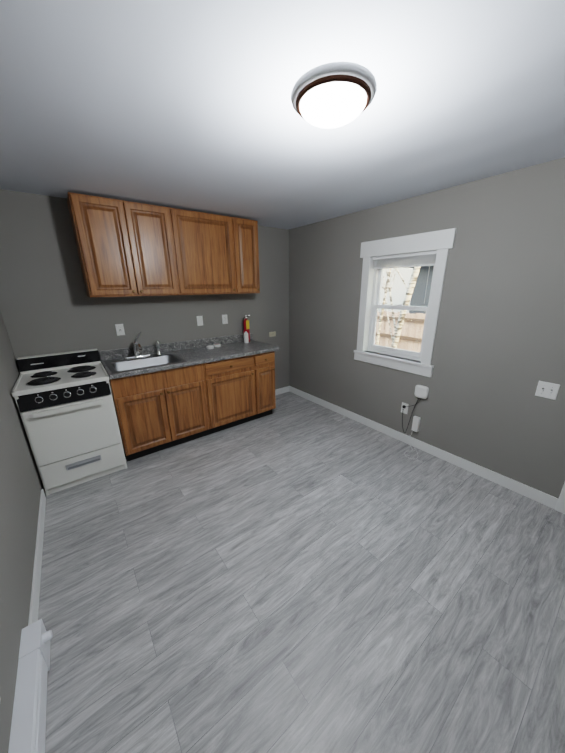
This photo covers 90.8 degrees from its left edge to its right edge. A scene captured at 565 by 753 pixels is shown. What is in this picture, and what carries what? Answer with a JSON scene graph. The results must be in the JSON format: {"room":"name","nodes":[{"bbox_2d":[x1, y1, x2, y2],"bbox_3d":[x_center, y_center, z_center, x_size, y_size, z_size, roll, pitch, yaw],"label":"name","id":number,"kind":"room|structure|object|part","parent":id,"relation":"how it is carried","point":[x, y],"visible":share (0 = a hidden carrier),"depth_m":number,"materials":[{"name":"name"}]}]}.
{"room":"kitchen","nodes":[
{"label":"kitchen","id":0,"kind":"room"},
{"bbox_2d":[0,311,44,752],"bbox_3d":[-1.108,0.232,0.732,0.150,2.370,4.320,-14,22,-35],"label":"wall","id":1,"kind":"structure","parent":0,"point":[21,486],"depth_m":1.50,"materials":[{"name":"grey paint"}]},
{"bbox_2d":[8,619,52,752],"bbox_3d":[-0.772,1.340,0.855,0.099,0.158,1.183,-14,22,-35],"label":"baseboard heater","id":2,"kind":"object","parent":1,"relation":"attached to","point":[28,730],"visible":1,"depth_m":1.07,"materials":[{"name":"white metal"}]},
{"bbox_2d":[28,489,45,625],"bbox_3d":[-1.547,1.098,1.773,0.013,0.095,1.255,-14,22,-35],"label":"baseboard","id":3,"kind":"structure","parent":1,"relation":"attached to","point":[35,592],"depth_m":1.65,"materials":[{"name":"white wood"}]},
{"bbox_2d":[0,189,288,389],"bbox_3d":[-1.173,-0.609,3.360,3.390,2.370,0.150,-14,22,-35],"label":"wall","id":4,"kind":"structure","parent":0,"point":[48,305],"depth_m":2.68,"materials":[{"name":"grey paint"}]},
{"bbox_2d":[115,324,124,335],"bbox_3d":[-1.682,-0.484,2.887,0.072,0.116,0.010,-14,22,-35],"label":"outlet","id":5,"kind":"object","parent":4,"relation":"attached to","point":[119,329],"visible":1,"depth_m":2.88,"materials":[{"name":"white plastic"}]},
{"bbox_2d":[67,192,182,296],"bbox_3d":[-1.459,-1.174,2.635,0.771,0.795,0.334,-14,22,-35],"label":"upper cabinet","id":6,"kind":"object","parent":4,"relation":"attached to","point":[126,248],"depth_m":2.48,"materials":[{"name":"brown wood"}]},
{"bbox_2d":[99,333,252,359],"bbox_3d":[-1.134,-0.381,3.348,1.808,0.100,0.020,-14,22,-35],"label":"backsplash","id":7,"kind":"structure","parent":4,"relation":"attached to","point":[114,354],"depth_m":3.27,"materials":[{"name":"grey stone"}]},
{"bbox_2d":[197,316,202,325],"bbox_3d":[-0.999,-0.674,3.375,0.072,0.116,0.007,-14,22,-35],"label":"outlet","id":8,"kind":"object","parent":4,"relation":"attached to","point":[199,320],"visible":1,"depth_m":3.37,"materials":[{"name":"white plastic"}]},
{"bbox_2d":[171,208,238,294],"bbox_3d":[-0.892,-1.312,3.045,0.655,0.795,0.334,-14,22,-35],"label":"upper cabinet","id":9,"kind":"object","parent":4,"relation":"attached to","point":[204,242],"depth_m":2.91,"materials":[{"name":"brown wood"}]},
{"bbox_2d":[222,314,227,323],"bbox_3d":[-0.736,-0.733,3.565,0.072,0.116,0.010,-14,22,-35],"label":"electrical outlet","id":10,"kind":"object","parent":4,"relation":"attached to","point":[224,319],"visible":1,"depth_m":3.56,"materials":[{"name":"white plastic"}]},
{"bbox_2d":[235,217,259,293],"bbox_3d":[-0.500,-1.407,3.328,0.330,0.795,0.334,-14,22,-35],"label":"upper cabinet","id":11,"kind":"object","parent":4,"relation":"attached to","point":[246,230],"depth_m":3.20,"materials":[{"name":"brown wood"}]},
{"bbox_2d":[269,331,275,336],"bbox_3d":[-0.144,-0.618,4.073,0.116,0.072,0.010,-14,22,-35],"label":"electrical outlet","id":12,"kind":"object","parent":4,"relation":"attached to","point":[272,334],"visible":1,"depth_m":4.07,"materials":[{"name":"beige plastic"}]},
{"bbox_2d":[275,386,288,394],"bbox_3d":[-0.169,0.265,4.325,0.660,0.095,0.016,-14,22,-35],"label":"baseboard","id":13,"kind":"structure","parent":4,"relation":"attached to","point":[285,389],"depth_m":4.43,"materials":[{"name":"white wood"}]},
{"bbox_2d":[0,0,564,229],"bbox_3d":[0.168,-1.256,1.286,3.390,0.100,4.620,-14,22,-35],"label":"ceiling","id":14,"kind":"structure","parent":0,"point":[183,104],"depth_m":1.18,"materials":[{"name":"white paint"}]},
{"bbox_2d":[291,61,376,127],"bbox_3d":[0.206,-1.111,1.151,0.344,0.092,0.344,-14,22,-35],"label":"flush ceiling light","id":15,"kind":"object","parent":14,"relation":"attached to","point":[334,94],"visible":1,"depth_m":1.06,"materials":[{"name":"white"}]},
{"bbox_2d":[38,392,564,752],"bbox_3d":[0.193,1.096,2.039,3.390,0.100,4.620,-14,22,-35],"label":"floor","id":16,"kind":"structure","parent":0,"point":[293,573],"depth_m":1.50,"materials":[{"name":"grey laminate"}]},
{"bbox_2d":[11,348,126,495],"bbox_3d":[-1.879,0.359,2.519,0.605,1.053,0.691,-14,22,-35],"label":"stove","id":17,"kind":"object","parent":16,"relation":"on","point":[65,404],"visible":1,"depth_m":2.31,"materials":[{"name":"white metal"}]},
{"bbox_2d":[187,356,258,435],"bbox_3d":[-0.753,0.148,3.423,0.610,0.879,0.618,-14,22,-35],"label":"base cabinet","id":18,"kind":"object","parent":16,"relation":"on","point":[224,394],"depth_m":3.12,"materials":[{"name":"brown wood"}]},
{"bbox_2d":[101,340,278,379],"bbox_3d":[-0.946,-0.253,3.132,1.808,0.065,0.636,-14,22,-35],"label":"countertop","id":19,"kind":"structure","parent":18,"relation":"on","point":[226,351],"depth_m":3.07,"materials":[{"name":"grey stone"}]},
{"bbox_2d":[103,352,190,391],"bbox_3d":[-1.374,-0.075,2.833,0.664,0.170,0.550,-14,22,-35],"label":"sink","id":20,"kind":"object","parent":19,"relation":"in","point":[132,362],"depth_m":2.75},
{"bbox_2d":[131,332,162,355],"bbox_3d":[-1.428,-0.319,2.876,0.361,0.270,0.266,-14,22,-35],"label":"faucet","id":21,"kind":"object","parent":19,"relation":"on","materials":[{"name":"silver metal"}]},
{"bbox_2d":[243,315,249,341],"bbox_3d":[-0.473,-0.633,3.686,0.097,0.358,0.128,-14,22,-35],"label":"fire extinguisher","id":22,"kind":"object","parent":19,"relation":"on","point":[246,327],"visible":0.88,"depth_m":3.66,"materials":[{"name":"red metal"}]},
{"bbox_2d":[244,331,248,342],"bbox_3d":[-0.478,-0.517,3.664,0.062,0.150,0.062,-14,22,-35],"label":"bottle","id":23,"kind":"object","parent":19,"relation":"on","point":[246,339],"visible":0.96,"depth_m":3.64,"materials":[{"name":"white plastic"}]},
{"bbox_2d":[255,352,275,417],"bbox_3d":[-0.389,0.060,3.686,0.305,0.879,0.618,-14,22,-35],"label":"base cabinet","id":24,"kind":"object","parent":16,"relation":"on","point":[265,362],"depth_m":3.44,"materials":[{"name":"brown wood"}]},
{"bbox_2d":[289,157,564,498],"bbox_3d":[1.469,-0.392,2.593,0.150,2.370,4.320,-14,22,-35],"label":"wall","id":25,"kind":"structure","parent":0,"point":[498,354],"depth_m":2.32,"materials":[{"name":"grey paint"}]},
{"bbox_2d":[401,402,408,413],"bbox_3d":[1.290,0.336,2.947,0.010,0.116,0.072,-14,22,-35],"label":"electrical outlet","id":26,"kind":"object","parent":25,"relation":"attached to","point":[404,410],"visible":0.69,"depth_m":2.94,"materials":[{"name":"white plastic"}]},
{"bbox_2d":[354,228,456,376],"bbox_3d":[1.188,-0.720,2.845,0.182,1.275,0.930,-14,22,-35],"label":"window","id":27,"kind":"structure","parent":25,"relation":"in","point":[441,242],"depth_m":2.81,"materials":[{"name":"white wood"}]},
{"bbox_3d":[1.221,-0.711,2.875,0.069,1.010,0.680,-14,22,-35],"label":"window sashes","id":28,"kind":"part","parent":27,"relation":"part of","materials":[{"name":"white wood"}]},
{"bbox_2d":[371,250,436,316],"bbox_3d":[1.165,-0.883,2.776,0.043,0.619,0.668,-14,22,-35],"label":"window blind","id":29,"kind":"object","parent":27,"relation":"attached to","point":[420,258],"visible":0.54,"depth_m":2.67,"materials":[{"name":"white plastic"}]},
{"bbox_2d":[402,385,428,431],"bbox_3d":[1.340,0.314,2.844,0.038,0.494,0.232,-14,22,-35],"label":"router","id":30,"kind":"object","parent":25,"relation":"attached to","point":[421,391],"visible":0.96,"depth_m":2.76,"materials":[{"name":"white plastic"}]},
{"bbox_2d":[402,398,418,432],"bbox_3d":[1.312,0.398,2.892,0.043,0.426,0.146,-14,22,-35],"label":"cord","id":31,"kind":"object","parent":30,"relation":"attached to","point":[410,417],"visible":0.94,"depth_m":2.91,"materials":[{"name":"black plastic"}]},
{"bbox_2d":[289,386,557,508],"bbox_3d":[1.083,0.576,3.311,0.013,0.095,3.220,-14,22,-35],"label":"baseboard","id":32,"kind":"structure","parent":25,"relation":"attached to","point":[548,500],"depth_m":2.68,"materials":[{"name":"white wood"}]},
{"bbox_2d":[535,381,559,399],"bbox_3d":[1.904,0.100,2.007,0.019,0.115,0.115,-14,22,-35],"label":"double light switch","id":33,"kind":"object","parent":25,"relation":"attached to","point":[547,390],"visible":1,"depth_m":2.01,"materials":[{"name":"white plastic"}]},
{"bbox_2d":[555,482,564,513],"bbox_3d":[2.392,0.102,1.465,0.168,2.098,0.951,-14,22,-35],"label":"door frame","id":34,"kind":"structure","parent":25,"relation":"attached to","point":[560,506],"depth_m":2.06,"materials":[{"name":"white wood"}]},
{"label":"outside","id":35,"kind":"structure","parent":0,"visible":0},
{"bbox_3d":[7.443,-0.448,8.446,15.600,0.020,20.000,-14,22,-35],"label":"ground","id":36,"kind":"structure","parent":35,"visible":0},
{"bbox_2d":[376,264,420,347],"bbox_3d":[2.115,-1.490,5.121,1.115,4.109,1.921,-14,22,-35],"label":"tree","id":37,"kind":"object","parent":36,"relation":"on","point":[416,270],"depth_m":4.90,"materials":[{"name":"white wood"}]},
{"bbox_2d":[375,311,424,351],"bbox_3d":[2.204,-0.774,6.865,0.065,1.674,7.100,-14,22,-35],"label":"fence","id":38,"kind":"object","parent":36,"relation":"on","point":[410,332],"depth_m":6.14,"materials":[{"name":"brown wood"}]},
{"bbox_2d":[378,260,433,313],"bbox_3d":[8.716,-4.662,12.755,13.600,5.350,11.600,-14,22,-35],"label":"house","id":39,"kind":"structure","parent":36,"relation":"on","point":[420,285],"depth_m":15.55,"materials":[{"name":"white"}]}
]}

